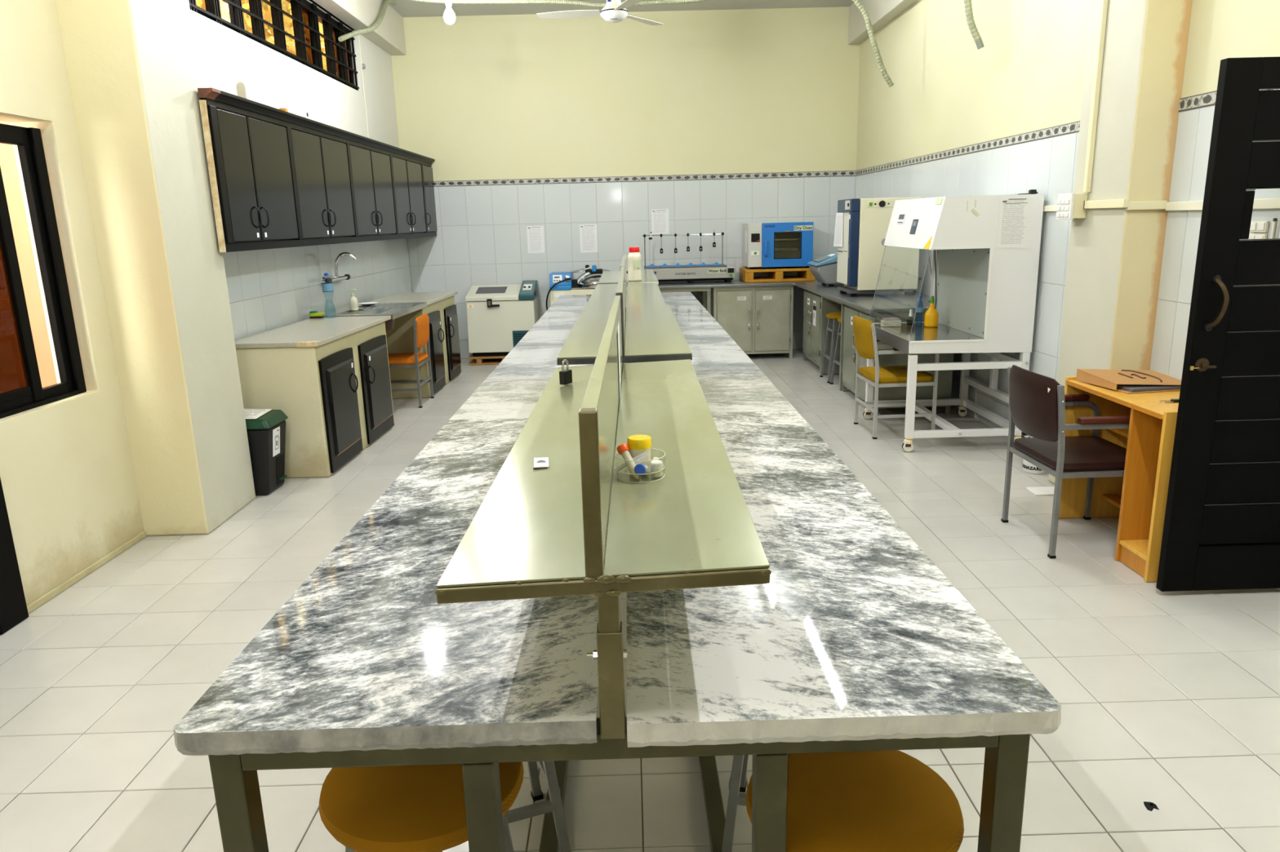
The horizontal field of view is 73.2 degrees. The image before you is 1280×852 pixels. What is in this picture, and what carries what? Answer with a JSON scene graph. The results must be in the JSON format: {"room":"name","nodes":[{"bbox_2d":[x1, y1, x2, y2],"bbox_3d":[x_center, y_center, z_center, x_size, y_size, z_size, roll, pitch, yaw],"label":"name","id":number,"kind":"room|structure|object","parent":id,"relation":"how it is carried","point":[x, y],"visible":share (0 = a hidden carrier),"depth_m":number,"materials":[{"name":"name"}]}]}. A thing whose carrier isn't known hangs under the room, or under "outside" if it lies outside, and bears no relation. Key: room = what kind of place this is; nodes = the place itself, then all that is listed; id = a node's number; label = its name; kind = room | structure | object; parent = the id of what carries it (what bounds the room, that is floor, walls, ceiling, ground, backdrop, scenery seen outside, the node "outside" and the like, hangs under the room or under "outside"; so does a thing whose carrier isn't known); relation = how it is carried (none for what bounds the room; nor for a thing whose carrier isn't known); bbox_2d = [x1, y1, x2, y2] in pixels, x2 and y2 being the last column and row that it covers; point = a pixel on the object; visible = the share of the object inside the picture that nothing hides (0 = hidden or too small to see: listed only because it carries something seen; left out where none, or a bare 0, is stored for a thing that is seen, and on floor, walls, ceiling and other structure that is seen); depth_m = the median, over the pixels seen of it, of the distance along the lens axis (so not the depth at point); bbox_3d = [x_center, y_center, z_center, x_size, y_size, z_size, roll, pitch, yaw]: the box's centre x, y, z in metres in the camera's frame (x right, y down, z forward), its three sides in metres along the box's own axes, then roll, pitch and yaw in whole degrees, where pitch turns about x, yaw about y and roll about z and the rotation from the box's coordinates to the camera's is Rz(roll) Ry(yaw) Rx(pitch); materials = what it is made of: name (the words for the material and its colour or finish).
{"room":"science laboratory","nodes":[
{"label":"science laboratory","id":0,"kind":"room"},
{"bbox_2d":[54,0,255,536],"bbox_3d":[-2.561,-1.372,4.518,0.355,3.890,0.640,-2,13,0],"label":"pillar","id":1,"kind":"structure","parent":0,"point":[131,65],"depth_m":4.43,"materials":[{"name":"paint"}]},
{"bbox_2d":[0,0,412,605],"bbox_3d":[-2.801,-1.186,3.762,0.231,3.890,13.150,-2,13,0],"label":"wall","id":2,"kind":"structure","parent":0,"point":[67,474],"depth_m":4.27,"materials":[{"name":"beige paint"}]},
{"bbox_2d":[0,477,28,635],"bbox_3d":[-2.755,-0.238,2.885,0.215,2.448,1.105,-2,13,0],"label":"door","id":3,"kind":"structure","parent":2,"relation":"in","point":[13,606],"depth_m":3.59,"materials":[{"name":"black paint"}]},
{"bbox_2d":[0,123,98,422],"bbox_3d":[-2.799,-0.677,3.783,0.186,1.260,0.755,-2,13,0],"label":"window","id":4,"kind":"structure","parent":2,"relation":"in","point":[22,393],"depth_m":3.93,"materials":[{"name":"black metal"}]},
{"bbox_2d":[26,530,146,613],"bbox_3d":[-2.662,0.693,4.177,0.012,0.034,0.975,-2,13,0],"label":"baseboard","id":5,"kind":"structure","parent":2,"relation":"attached to","point":[41,601],"depth_m":4.11,"materials":[{"name":"paint"}]},
{"bbox_2d":[188,0,359,90],"bbox_3d":[-2.835,-3.143,6.552,0.100,0.569,4.139,-2,13,0],"label":"window","id":6,"kind":"structure","parent":2,"relation":"in","point":[305,16],"depth_m":7.16,"materials":[{"name":"black metal"}]},
{"bbox_2d":[197,87,437,252],"bbox_3d":[-2.538,-2.040,7.454,0.394,0.872,5.550,-2,13,0],"label":"upper cabinet","id":7,"kind":"object","parent":2,"relation":"attached to","point":[279,179],"visible":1,"depth_m":5.99,"materials":[{"name":"black wood"}]},
{"bbox_2d":[236,81,247,98],"bbox_3d":[-2.399,-2.013,5.191,0.055,0.113,0.012,-2,13,0],"label":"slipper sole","id":8,"kind":"object","parent":7,"relation":"on","point":[241,86],"visible":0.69,"depth_m":5.18,"materials":[{"name":"beige"}]},
{"bbox_2d":[322,252,356,282],"bbox_3d":[-2.603,-1.389,7.535,0.238,0.253,0.550,-2,13,0],"label":"mixer tap","id":9,"kind":"object","parent":2,"relation":"attached to","point":[346,277],"visible":0.98,"depth_m":7.50,"materials":[{"name":"silver metal"}]},
{"bbox_2d":[324,274,350,282],"bbox_3d":[-2.647,-1.292,7.558,0.056,0.048,0.550,-2,13,0],"label":"tap","id":10,"kind":"object","parent":9,"relation":"on","point":[346,277],"depth_m":7.51,"materials":[{"name":"silver metal"}]},
{"bbox_2d":[384,0,853,17],"bbox_3d":[-0.083,-3.228,3.318,5.770,0.150,13.550,-2,13,0],"label":"ceiling","id":11,"kind":"structure","parent":0,"point":[405,8],"depth_m":9.49,"materials":[{"name":"paint"}]},
{"bbox_2d":[309,0,405,55],"bbox_3d":[-2.722,-3.734,6.920,0.205,0.400,5.830,-2,13,0],"label":"beam","id":12,"kind":"structure","parent":11,"relation":"attached to","point":[389,36],"depth_m":8.62,"materials":[{"name":"paint"}]},
{"bbox_2d":[337,0,396,41],"bbox_3d":[-2.621,-4.013,8.508,0.183,0.634,1.316,1,14,9],"label":"conduit","id":13,"kind":"object","parent":12,"relation":"attached to","point":[380,20],"visible":1,"depth_m":8.30,"materials":[{"name":"beige plastic"}]},
{"bbox_2d":[409,0,707,7],"bbox_3d":[-0.398,-3.908,7.651,4.442,0.364,0.139,-2,13,0],"label":"conduit","id":14,"kind":"object","parent":12,"relation":"attached to","point":[555,2],"visible":0.88,"depth_m":7.70,"materials":[{"name":"white plastic"}]},
{"bbox_2d":[444,0,455,24],"bbox_3d":[-1.545,-3.596,6.883,0.091,0.709,0.091,-2,13,0],"label":"light bulb","id":15,"kind":"object","parent":11,"relation":"hanging from","point":[449,15],"visible":1,"depth_m":6.92,"materials":[{"name":"white"}]},
{"bbox_2d":[537,0,663,25],"bbox_3d":[-0.336,-3.764,7.292,1.110,0.632,1.199,-2,13,0],"label":"ceiling fan","id":16,"kind":"object","parent":11,"relation":"hanging from","point":[615,11],"visible":1,"depth_m":7.36,"materials":[{"name":"white metal"}]},
{"bbox_2d":[848,0,918,44],"bbox_3d":[2.488,-3.880,6.964,0.150,0.400,5.830,-2,13,0],"label":"beam","id":17,"kind":"structure","parent":11,"relation":"attached to","point":[881,12],"depth_m":8.89,"materials":[{"name":"paint"}]},
{"bbox_2d":[852,0,893,87],"bbox_3d":[1.994,-3.507,7.626,0.549,0.973,0.052,-2,13,0],"label":"conduit","id":18,"kind":"object","parent":17,"relation":"hanging from","point":[859,4],"visible":1,"depth_m":7.63,"materials":[{"name":"beige plastic"}]},
{"bbox_2d":[391,6,860,358],"bbox_3d":[-0.131,-2.806,10.274,5.770,3.890,0.209,-2,13,0],"label":"wall","id":19,"kind":"structure","parent":0,"point":[723,121],"depth_m":10.04,"materials":[{"name":"yellow paint"}]},
{"bbox_2d":[526,225,544,253],"bbox_3d":[-1.244,-2.227,10.287,0.200,0.318,0.003,-2,13,0],"label":"instruction sheet","id":20,"kind":"object","parent":19,"relation":"attached to","point":[535,240],"visible":1,"depth_m":10.29,"materials":[{"name":"grey paper"}]},
{"bbox_2d":[579,224,598,253],"bbox_3d":[-0.613,-2.240,10.294,0.210,0.328,0.003,-2,13,0],"label":"instruction sheet","id":21,"kind":"object","parent":19,"relation":"attached to","point":[588,233],"visible":1,"depth_m":10.29,"materials":[{"name":"grey paper"}]},
{"bbox_2d":[651,208,669,234],"bbox_3d":[0.241,-2.433,10.261,0.208,0.292,0.003,-2,13,0],"label":"instruction sheet","id":22,"kind":"object","parent":19,"relation":"attached to","point":[660,217],"visible":0.98,"depth_m":10.26,"materials":[{"name":"grey paper"}]},
{"bbox_2d":[0,349,1279,851],"bbox_3d":[0.016,0.663,4.347,5.770,0.120,13.350,-2,13,0],"label":"floor","id":23,"kind":"structure","parent":0,"point":[1169,700],"depth_m":3.10,"materials":[{"name":"beige tile"}]},
{"bbox_2d":[244,408,288,495],"bbox_3d":[-2.381,0.158,5.385,0.305,0.501,0.315,-2,13,0],"label":"pedal bin","id":24,"kind":"object","parent":23,"relation":"on","point":[265,428],"visible":0.66,"depth_m":5.29,"materials":[{"name":"black plastic"}]},
{"bbox_2d":[234,291,461,478],"bbox_3d":[-2.293,-0.552,7.498,0.662,0.900,4.004,-1,13,1],"label":"base cabinet","id":25,"kind":"object","parent":23,"relation":"on","point":[331,377],"depth_m":5.92,"materials":[{"name":"paint"}]},
{"bbox_2d":[234,315,391,348],"bbox_3d":[-2.339,-0.692,6.218,0.628,0.030,1.570,-1,13,1],"label":"countertop","id":26,"kind":"structure","parent":25,"relation":"on","point":[323,331],"depth_m":6.00,"materials":[{"name":"beige stone"}]},
{"bbox_2d":[321,272,334,317],"bbox_3d":[-2.481,-1.040,6.865,0.084,0.353,0.084,-2,13,0],"label":"water bottle","id":27,"kind":"object","parent":25,"relation":"on","point":[326,286],"visible":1,"depth_m":6.82,"materials":[{"name":"blue plastic"}]},
{"bbox_2d":[324,302,426,332],"bbox_3d":[-2.299,-0.829,7.565,0.613,0.409,1.085,-1,13,1],"label":"sink","id":28,"kind":"object","parent":25,"relation":"in","point":[396,310],"visible":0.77,"depth_m":7.51,"materials":[{"name":"silver metal"}]},
{"bbox_2d":[349,288,358,310],"bbox_3d":[-2.467,-1.088,7.414,0.071,0.178,0.071,-2,13,0],"label":"soap dispenser","id":29,"kind":"object","parent":28,"relation":"on","point":[353,305],"visible":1,"depth_m":7.40,"materials":[{"name":"beige plastic"}]},
{"bbox_2d":[349,296,358,308],"bbox_3d":[-2.466,-1.061,7.420,0.070,0.122,0.069,-2,13,0],"label":"bottle","id":30,"kind":"object","parent":29,"relation":"on","point":[353,304],"depth_m":7.39,"materials":[{"name":"beige plastic"}]},
{"bbox_2d":[369,291,457,305],"bbox_3d":[-2.300,-1.284,8.703,0.628,0.030,1.320,-1,13,1],"label":"countertop","id":31,"kind":"structure","parent":25,"relation":"on","point":[430,298],"depth_m":8.68,"materials":[{"name":"grey stone"}]},
{"bbox_2d":[387,313,434,408],"bbox_3d":[-2.185,-0.608,7.910,0.478,0.813,0.460,-1,13,1],"label":"chair","id":32,"kind":"object","parent":23,"relation":"on","point":[421,324],"visible":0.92,"depth_m":7.76,"materials":[{"name":"orange"}]},
{"bbox_2d":[319,762,524,851],"bbox_3d":[-0.380,0.926,1.614,0.359,0.655,0.359,-3,13,-7],"label":"stool","id":33,"kind":"object","parent":23,"relation":"on","point":[420,808],"visible":0.57,"depth_m":1.45,"materials":[{"name":"yellow wood"}]},
{"bbox_2d":[467,354,506,365],"bbox_3d":[-1.587,-0.824,10.307,0.850,0.091,0.520,-2,13,0],"label":"wooden pallet","id":34,"kind":"object","parent":23,"relation":"on","point":[488,360],"visible":0.29,"depth_m":10.07,"materials":[{"name":"brown wood"}]},
{"bbox_2d":[465,280,538,356],"bbox_3d":[-1.612,-1.272,10.187,0.791,0.837,0.545,-2,13,0],"label":"chest freezer","id":35,"kind":"object","parent":34,"relation":"on","point":[499,317],"visible":0.81,"depth_m":9.98,"materials":[{"name":"white metal"}]},
{"bbox_2d":[512,330,528,347],"bbox_3d":[-1.345,-0.989,10.019,0.262,0.244,0.009,-2,13,0],"label":"vent grille","id":36,"kind":"object","parent":35,"relation":"attached to","point":[517,335],"depth_m":10.00,"materials":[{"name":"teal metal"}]},
{"bbox_2d":[439,760,571,851],"bbox_3d":[-0.397,0.792,2.177,0.359,0.655,0.359,-6,14,-20],"label":"stool","id":37,"kind":"object","parent":23,"relation":"on","point":[554,805],"visible":0.05,"depth_m":2.11,"materials":[{"name":"grey paint"}]},
{"bbox_2d":[546,264,609,310],"bbox_3d":[-0.643,-1.338,10.161,0.877,1.110,0.534,-2,13,0],"label":"steriliser","id":38,"kind":"object","parent":23,"relation":"on","point":[561,283],"visible":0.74,"depth_m":9.91,"materials":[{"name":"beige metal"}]},
{"bbox_2d":[208,716,1030,851],"bbox_3d":[-0.072,0.020,4.947,1.219,0.858,7.359,-2,13,0],"label":"frame","id":39,"kind":"object","parent":23,"relation":"on","point":[235,781],"visible":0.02,"depth_m":1.29,"materials":[{"name":"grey metal"}]},
{"bbox_2d":[173,417,613,755],"bbox_3d":[-0.381,0.221,2.193,0.608,0.042,1.988,-2,13,0],"label":"marble slab","id":40,"kind":"object","parent":39,"relation":"on","point":[364,655],"visible":0.89,"depth_m":1.43,"materials":[{"name":"grey stone"}]},
{"bbox_2d":[448,330,594,420],"bbox_3d":[-0.415,-0.312,4.435,0.608,0.042,2.614,-2,13,0],"label":"marble slab","id":41,"kind":"object","parent":39,"relation":"on","point":[514,388],"visible":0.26,"depth_m":3.91,"materials":[{"name":"grey stone"}]},
{"bbox_2d":[528,294,591,331],"bbox_3d":[-0.455,-0.943,7.090,0.608,0.042,2.837,-2,13,0],"label":"marble slab","id":42,"kind":"object","parent":39,"relation":"on","point":[563,313],"visible":0.26,"depth_m":6.71,"materials":[{"name":"grey stone"}]},
{"bbox_2d":[435,295,771,739],"bbox_3d":[-0.055,0.007,2.083,0.487,0.490,1.840,-2,13,0],"label":"shelf rack","id":43,"kind":"object","parent":39,"relation":"on","point":[535,533],"visible":0.98,"depth_m":1.40,"materials":[{"name":"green metal"}]},
{"bbox_2d":[533,457,548,469],"bbox_3d":[-0.204,0.076,1.773,0.032,0.004,0.075,-2,13,-6],"label":"frame","id":44,"kind":"object","parent":43,"relation":"on","point":[539,463],"visible":1,"depth_m":1.77,"materials":[{"name":"white plastic"}]},
{"bbox_2d":[559,359,572,385],"bbox_3d":[-0.228,-0.166,2.630,0.024,0.076,0.042,6,15,27],"label":"padlock","id":45,"kind":"object","parent":43,"relation":"on","point":[565,375],"visible":1,"depth_m":2.62,"materials":[{"name":"black metal"}]},
{"bbox_2d":[617,324,621,399],"bbox_3d":[-0.061,-0.225,2.608,0.001,0.182,0.540,-2,13,0],"label":"notice sheet","id":46,"kind":"object","parent":43,"relation":"attached to","point":[619,352],"visible":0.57,"depth_m":2.42,"materials":[{"name":"white paper"}]},
{"bbox_2d":[613,448,665,483],"bbox_3d":[-0.001,0.071,1.643,0.100,0.049,0.096,-2,13,0],"label":"wire basket","id":47,"kind":"object","parent":43,"relation":"on","point":[651,448],"depth_m":1.63,"materials":[{"name":"clear plastic"}]},
{"bbox_2d":[617,443,638,479],"bbox_3d":[-0.022,0.065,1.628,0.022,0.062,0.056,-12,17,-37],"label":"tube","id":48,"kind":"object","parent":47,"relation":"in","point":[623,450],"visible":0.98,"depth_m":1.62,"materials":[{"name":"beige plastic"}]},
{"bbox_2d":[626,435,651,473],"bbox_3d":[-0.001,0.055,1.656,0.047,0.068,0.047,-2,13,0],"label":"jar","id":49,"kind":"object","parent":47,"relation":"in","point":[637,445],"visible":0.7,"depth_m":1.64,"materials":[{"name":"beige plastic"}]},
{"bbox_2d":[634,463,648,475],"bbox_3d":[0.004,0.080,1.625,0.021,0.028,0.045,2,14,14],"label":"tube","id":50,"kind":"object","parent":47,"relation":"in","point":[640,468],"visible":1,"depth_m":1.60,"materials":[{"name":"blue plastic"}]},
{"bbox_2d":[649,460,662,477],"bbox_3d":[0.031,0.081,1.631,0.025,0.028,0.025,-2,13,0],"label":"jar","id":51,"kind":"object","parent":47,"relation":"in","point":[655,465],"visible":0.99,"depth_m":1.62,"materials":[{"name":"beige plastic"}]},
{"bbox_2d":[556,266,692,379],"bbox_3d":[-0.066,-0.438,3.955,0.486,0.490,1.820,-2,13,0],"label":"shelf rack","id":52,"kind":"object","parent":39,"relation":"on","point":[650,333],"visible":0.69,"depth_m":3.52,"materials":[{"name":"green metal"}]},
{"bbox_2d":[585,253,666,318],"bbox_3d":[-0.091,-0.875,5.794,0.472,0.490,1.880,-2,13,0],"label":"shelf rack","id":53,"kind":"object","parent":39,"relation":"on","point":[637,294],"visible":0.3,"depth_m":5.59,"materials":[{"name":"green metal"}]},
{"bbox_2d":[597,269,658,284],"bbox_3d":[-0.101,-1.192,7.605,0.480,0.269,1.650,-2,13,0],"label":"shelf rack","id":54,"kind":"object","parent":39,"relation":"on","point":[647,276],"visible":0.37,"depth_m":7.28,"materials":[{"name":"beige metal"}]},
{"bbox_2d":[627,247,641,280],"bbox_3d":[-0.043,-1.293,6.878,0.110,0.262,0.110,-2,13,0],"label":"bottle","id":55,"kind":"object","parent":54,"relation":"on","point":[634,257],"visible":1,"depth_m":6.84,"materials":[{"name":"beige plastic"}]},
{"bbox_2d":[661,292,720,327],"bbox_3d":[0.205,-0.964,7.105,0.624,0.042,2.857,-2,13,0],"label":"marble slab","id":56,"kind":"object","parent":39,"relation":"on","point":[688,312],"visible":0.26,"depth_m":6.73,"materials":[{"name":"grey stone"}]},
{"bbox_2d":[626,326,796,413],"bbox_3d":[0.245,-0.331,4.441,0.624,0.042,2.614,-2,13,0],"label":"marble slab","id":57,"kind":"object","parent":39,"relation":"on","point":[730,381],"visible":0.29,"depth_m":3.88,"materials":[{"name":"grey stone"}]},
{"bbox_2d":[626,410,1061,747],"bbox_3d":[0.279,0.204,2.193,0.624,0.042,2.000,-2,13,0],"label":"marble slab","id":58,"kind":"object","parent":39,"relation":"on","point":[855,633],"visible":0.86,"depth_m":1.45,"materials":[{"name":"grey stone"}]},
{"bbox_2d":[659,288,711,314],"bbox_3d":[0.412,-1.221,10.150,0.785,0.835,0.620,-2,13,0],"label":"stand","id":59,"kind":"object","parent":23,"relation":"on","point":[700,294],"visible":0.17,"depth_m":9.79,"materials":[{"name":"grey metal"}]},
{"bbox_2d":[721,755,748,851],"bbox_3d":[0.403,0.765,2.203,0.359,0.655,0.359,2,14,13],"label":"stool","id":60,"kind":"object","parent":23,"relation":"on","point":[737,782],"visible":0.05,"depth_m":2.12,"materials":[{"name":"grey paint"}]},
{"bbox_2d":[710,285,793,358],"bbox_3d":[1.294,-1.240,10.136,0.905,0.835,0.644,-2,13,0],"label":"base cabinet","id":61,"kind":"object","parent":23,"relation":"on","point":[758,319],"visible":0.89,"depth_m":9.84,"materials":[{"name":"silver metal"}]},
{"bbox_2d":[802,288,821,366],"bbox_3d":[2.142,-1.058,9.280,0.664,0.835,0.930,-2,13,0],"label":"base cabinet","id":62,"kind":"object","parent":23,"relation":"on","point":[812,301],"visible":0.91,"depth_m":9.22,"materials":[{"name":"silver metal"}]},
{"bbox_2d":[819,311,841,382],"bbox_3d":[2.006,-0.791,8.539,0.359,0.668,0.359,-2,13,0],"label":"stool","id":63,"kind":"object","parent":23,"relation":"on","point":[834,316],"visible":0.42,"depth_m":8.43,"materials":[{"name":"yellow metal"}]},
{"bbox_2d":[819,295,844,391],"bbox_3d":[2.188,-0.847,8.382,0.675,0.835,0.885,-2,13,0],"label":"stand","id":64,"kind":"object","parent":23,"relation":"on","point":[828,305],"visible":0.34,"depth_m":8.73,"materials":[{"name":"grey metal"}]},
{"bbox_2d":[829,317,840,384],"bbox_3d":[2.032,-0.703,8.165,0.359,0.668,0.359,-2,13,-4],"label":"stool","id":65,"kind":"object","parent":23,"relation":"on","point":[835,362],"visible":0.19,"depth_m":8.28,"materials":[{"name":"grey paint"}]},
{"bbox_2d":[745,750,964,851],"bbox_3d":[0.365,0.928,1.523,0.359,0.655,0.359,0,13,5],"label":"stool","id":66,"kind":"object","parent":23,"relation":"on","point":[891,801],"visible":0.72,"depth_m":1.41,"materials":[{"name":"yellow wood"}]},
{"bbox_2d":[852,315,939,439],"bbox_3d":[1.872,-0.388,6.436,0.529,0.863,0.520,-2,13,-2],"label":"chair","id":67,"kind":"object","parent":23,"relation":"on","point":[866,342],"visible":0.89,"depth_m":6.25,"materials":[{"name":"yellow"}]},
{"bbox_2d":[841,304,953,415],"bbox_3d":[2.170,-0.616,7.421,0.664,0.835,1.060,-2,13,0],"label":"base cabinet","id":68,"kind":"object","parent":23,"relation":"on","point":[849,366],"visible":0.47,"depth_m":6.96,"materials":[{"name":"silver metal"}]},
{"bbox_2d":[657,278,930,313],"bbox_3d":[1.303,-1.323,8.597,2.586,0.034,3.760,-2,13,0],"label":"countertop","id":69,"kind":"structure","parent":68,"relation":"on","point":[889,302],"depth_m":8.00,"materials":[{"name":"grey stone"}]},
{"bbox_2d":[642,229,735,283],"bbox_3d":[0.563,-1.977,10.059,1.057,0.597,0.380,-2,13,0],"label":"bath","id":70,"kind":"object","parent":69,"relation":"on","point":[690,273],"visible":0.98,"depth_m":9.93,"materials":[{"name":"grey metal"}]},
{"bbox_2d":[739,266,814,282],"bbox_3d":[1.599,-1.785,10.116,0.800,0.144,0.540,-2,13,0],"label":"pallet","id":71,"kind":"object","parent":69,"relation":"on","point":[775,273],"visible":0.89,"depth_m":9.87,"materials":[{"name":"yellow paint"}]},
{"bbox_2d":[742,222,813,269],"bbox_3d":[1.594,-2.101,10.019,0.734,0.513,0.583,-2,13,0],"label":"oven","id":72,"kind":"object","parent":71,"relation":"on","point":[790,244],"visible":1,"depth_m":9.81,"materials":[{"name":"blue metal"}]},
{"bbox_2d":[807,252,842,286],"bbox_3d":[2.128,-1.681,9.157,0.615,0.361,0.450,-2,13,0],"label":"centrifuge","id":73,"kind":"object","parent":69,"relation":"on","point":[824,268],"visible":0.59,"depth_m":8.97,"materials":[{"name":"grey plastic"}]},
{"bbox_2d":[836,196,921,297],"bbox_3d":[2.173,-1.647,7.925,0.628,0.862,0.545,-2,13,0],"label":"incubator","id":74,"kind":"object","parent":69,"relation":"on","point":[866,221],"visible":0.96,"depth_m":7.70,"materials":[{"name":"white metal"}]},
{"bbox_2d":[833,213,843,247],"bbox_3d":[1.854,-1.834,8.055,0.027,0.308,0.265,-2,13,-1],"label":"sheet","id":75,"kind":"object","parent":74,"relation":"attached to","point":[838,233],"visible":1,"depth_m":8.04,"materials":[{"name":"white paper"}]},
{"bbox_2d":[862,194,1044,452],"bbox_3d":[2.191,-0.777,6.240,0.829,1.695,1.086,-2,13,0],"label":"hood","id":76,"kind":"object","parent":23,"relation":"on","point":[986,293],"visible":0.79,"depth_m":5.78,"materials":[{"name":"white metal"}]},
{"bbox_2d":[880,317,901,327],"bbox_3d":[1.908,-0.796,6.552,0.136,0.072,0.094,-2,13,0],"label":"tip box","id":77,"kind":"object","parent":76,"relation":"on","point":[891,322],"visible":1,"depth_m":6.51,"materials":[{"name":"beige plastic"}]},
{"bbox_2d":[924,296,938,327],"bbox_3d":[2.184,-0.859,6.449,0.100,0.228,0.100,-2,13,0],"label":"squeeze bottle","id":78,"kind":"object","parent":76,"relation":"on","point":[931,315],"visible":1,"depth_m":6.42,"materials":[{"name":"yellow plastic"}]},
{"bbox_2d":[996,195,1031,248],"bbox_3d":[2.413,-1.314,5.561,0.203,0.324,0.003,-2,13,0],"label":"sheet","id":79,"kind":"object","parent":76,"relation":"attached to","point":[1014,217],"visible":1,"depth_m":5.56,"materials":[{"name":"grey paper"}]},
{"bbox_2d":[1021,431,1046,474],"bbox_3d":[2.475,0.160,5.381,0.188,0.253,0.186,8,16,34],"label":"pail","id":80,"kind":"object","parent":23,"relation":"on","point":[1028,468],"visible":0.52,"depth_m":5.36,"materials":[{"name":"white plastic"}]},
{"bbox_2d":[1025,486,1054,495],"bbox_3d":[2.371,0.378,5.014,0.195,0.008,0.140,-2,13,0],"label":"paper","id":81,"kind":"object","parent":23,"relation":"on","point":[1043,491],"depth_m":5.01,"materials":[{"name":"white paper"}]},
{"bbox_2d":[1000,364,1129,558],"bbox_3d":[2.109,0.142,4.210,0.531,0.853,0.540,-2,13,-2],"label":"chair","id":82,"kind":"object","parent":23,"relation":"on","point":[1037,402],"visible":0.88,"depth_m":4.05,"materials":[{"name":"brown leather"}]},
{"bbox_2d":[1058,376,1180,582],"bbox_3d":[2.430,0.208,4.088,0.484,0.760,0.847,-2,13,0],"label":"writing desk","id":83,"kind":"object","parent":23,"relation":"on","point":[1139,497],"visible":0.44,"depth_m":3.93,"materials":[{"name":"brown wood"}]},
{"bbox_2d":[1109,428,1128,437],"bbox_3d":[2.517,0.055,4.177,0.260,0.016,0.562,-2,13,0],"label":"shelf","id":84,"kind":"object","parent":83,"relation":"attached to","point":[1124,432],"depth_m":4.29,"materials":[{"name":"brown wood"}]},
{"bbox_2d":[1075,368,1181,394],"bbox_3d":[2.414,-0.224,4.186,0.420,0.063,0.347,-2,13,0],"label":"box file","id":85,"kind":"object","parent":83,"relation":"on","point":[1126,381],"visible":0.91,"depth_m":4.16,"materials":[{"name":"brown cardboard"}]},
{"bbox_2d":[1119,539,1148,560],"bbox_3d":[2.437,0.553,3.869,0.452,0.018,0.217,-2,13,0],"label":"shelf","id":86,"kind":"object","parent":83,"relation":"attached to","point":[1138,548],"depth_m":3.90,"materials":[{"name":"brown wood"}]},
{"bbox_2d":[964,0,984,49],"bbox_3d":[2.280,-2.913,5.921,0.210,0.613,0.052,-2,13,0],"label":"conduit","id":87,"kind":"object","parent":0,"point":[968,9],"visible":1,"depth_m":5.94,"materials":[{"name":"grey plastic"}]},
{"bbox_2d":[854,0,1279,591],"bbox_3d":[2.747,-1.341,3.809,0.209,3.890,13.150,-2,13,0],"label":"wall","id":88,"kind":"structure","parent":0,"point":[1002,117],"depth_m":5.85,"materials":[{"name":"beige paint"}]},
{"bbox_2d":[1155,56,1279,591],"bbox_3d":[2.577,-0.330,3.369,0.836,2.093,0.102,-2,13,0],"label":"door","id":89,"kind":"structure","parent":88,"relation":"in","point":[1221,527],"depth_m":3.41,"materials":[{"name":"black paint"}]},
{"bbox_2d":[1248,217,1276,240],"bbox_3d":[2.653,-0.720,3.702,0.016,0.337,0.142,-2,13,0],"label":"wall switches","id":90,"kind":"object","parent":88,"relation":"attached to","point":[1255,226],"visible":0.6,"depth_m":3.67,"materials":[{"name":"beige plastic"}]},
{"bbox_2d":[1248,233,1267,240],"bbox_3d":[2.650,-0.803,3.704,0.016,0.047,0.100,-2,13,0],"label":"switch plate","id":91,"kind":"object","parent":90,"relation":"attached to","point":[1251,236],"depth_m":3.69,"materials":[{"name":"white plastic"}]},
{"bbox_2d":[1249,221,1269,232],"bbox_3d":[2.651,-0.854,3.692,0.011,0.047,0.100,-2,13,0],"label":"switch plate","id":92,"kind":"object","parent":90,"relation":"attached to","point":[1255,226],"depth_m":3.68,"materials":[{"name":"white plastic"}]},
{"bbox_2d":[1048,0,1192,484],"bbox_3d":[2.536,-1.500,4.503,0.230,3.890,0.540,-2,13,0],"label":"pillar","id":93,"kind":"structure","parent":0,"point":[1115,256],"depth_m":4.40,"materials":[{"name":"paint"}]},
{"bbox_2d":[1055,192,1088,219],"bbox_3d":[2.377,-1.211,4.749,0.096,0.140,0.160,-2,13,0],"label":"box","id":94,"kind":"object","parent":93,"relation":"attached to","point":[1069,206],"visible":1,"depth_m":4.69,"materials":[{"name":"beige plastic"}]},
{"bbox_2d":[1043,0,1279,211],"bbox_3d":[2.501,-2.142,3.821,0.240,2.305,3.150,-2,13,0],"label":"cable trunking","id":95,"kind":"object","parent":93,"relation":"attached to","point":[1264,203],"visible":0.87,"depth_m":4.46,"materials":[{"name":"beige plastic"}]},
{"label":"outside","id":96,"kind":"structure","parent":0,"visible":0},
{"bbox_2d":[0,0,324,387],"bbox_3d":[-6.056,-2.276,7.591,6.150,4.800,16.000,-2,13,0],"label":"yard","id":97,"kind":"structure","parent":96,"point":[8,165],"depth_m":6.31,"materials":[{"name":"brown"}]},
{"bbox_2d":[195,0,327,71],"bbox_3d":[-3.935,-3.400,9.797,1.183,5.667,5.161,-2,13,0],"label":"tree","id":98,"kind":"object","parent":97,"relation":"on","point":[288,24],"visible":0.06,"depth_m":8.81,"materials":[{"name":"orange plant"}]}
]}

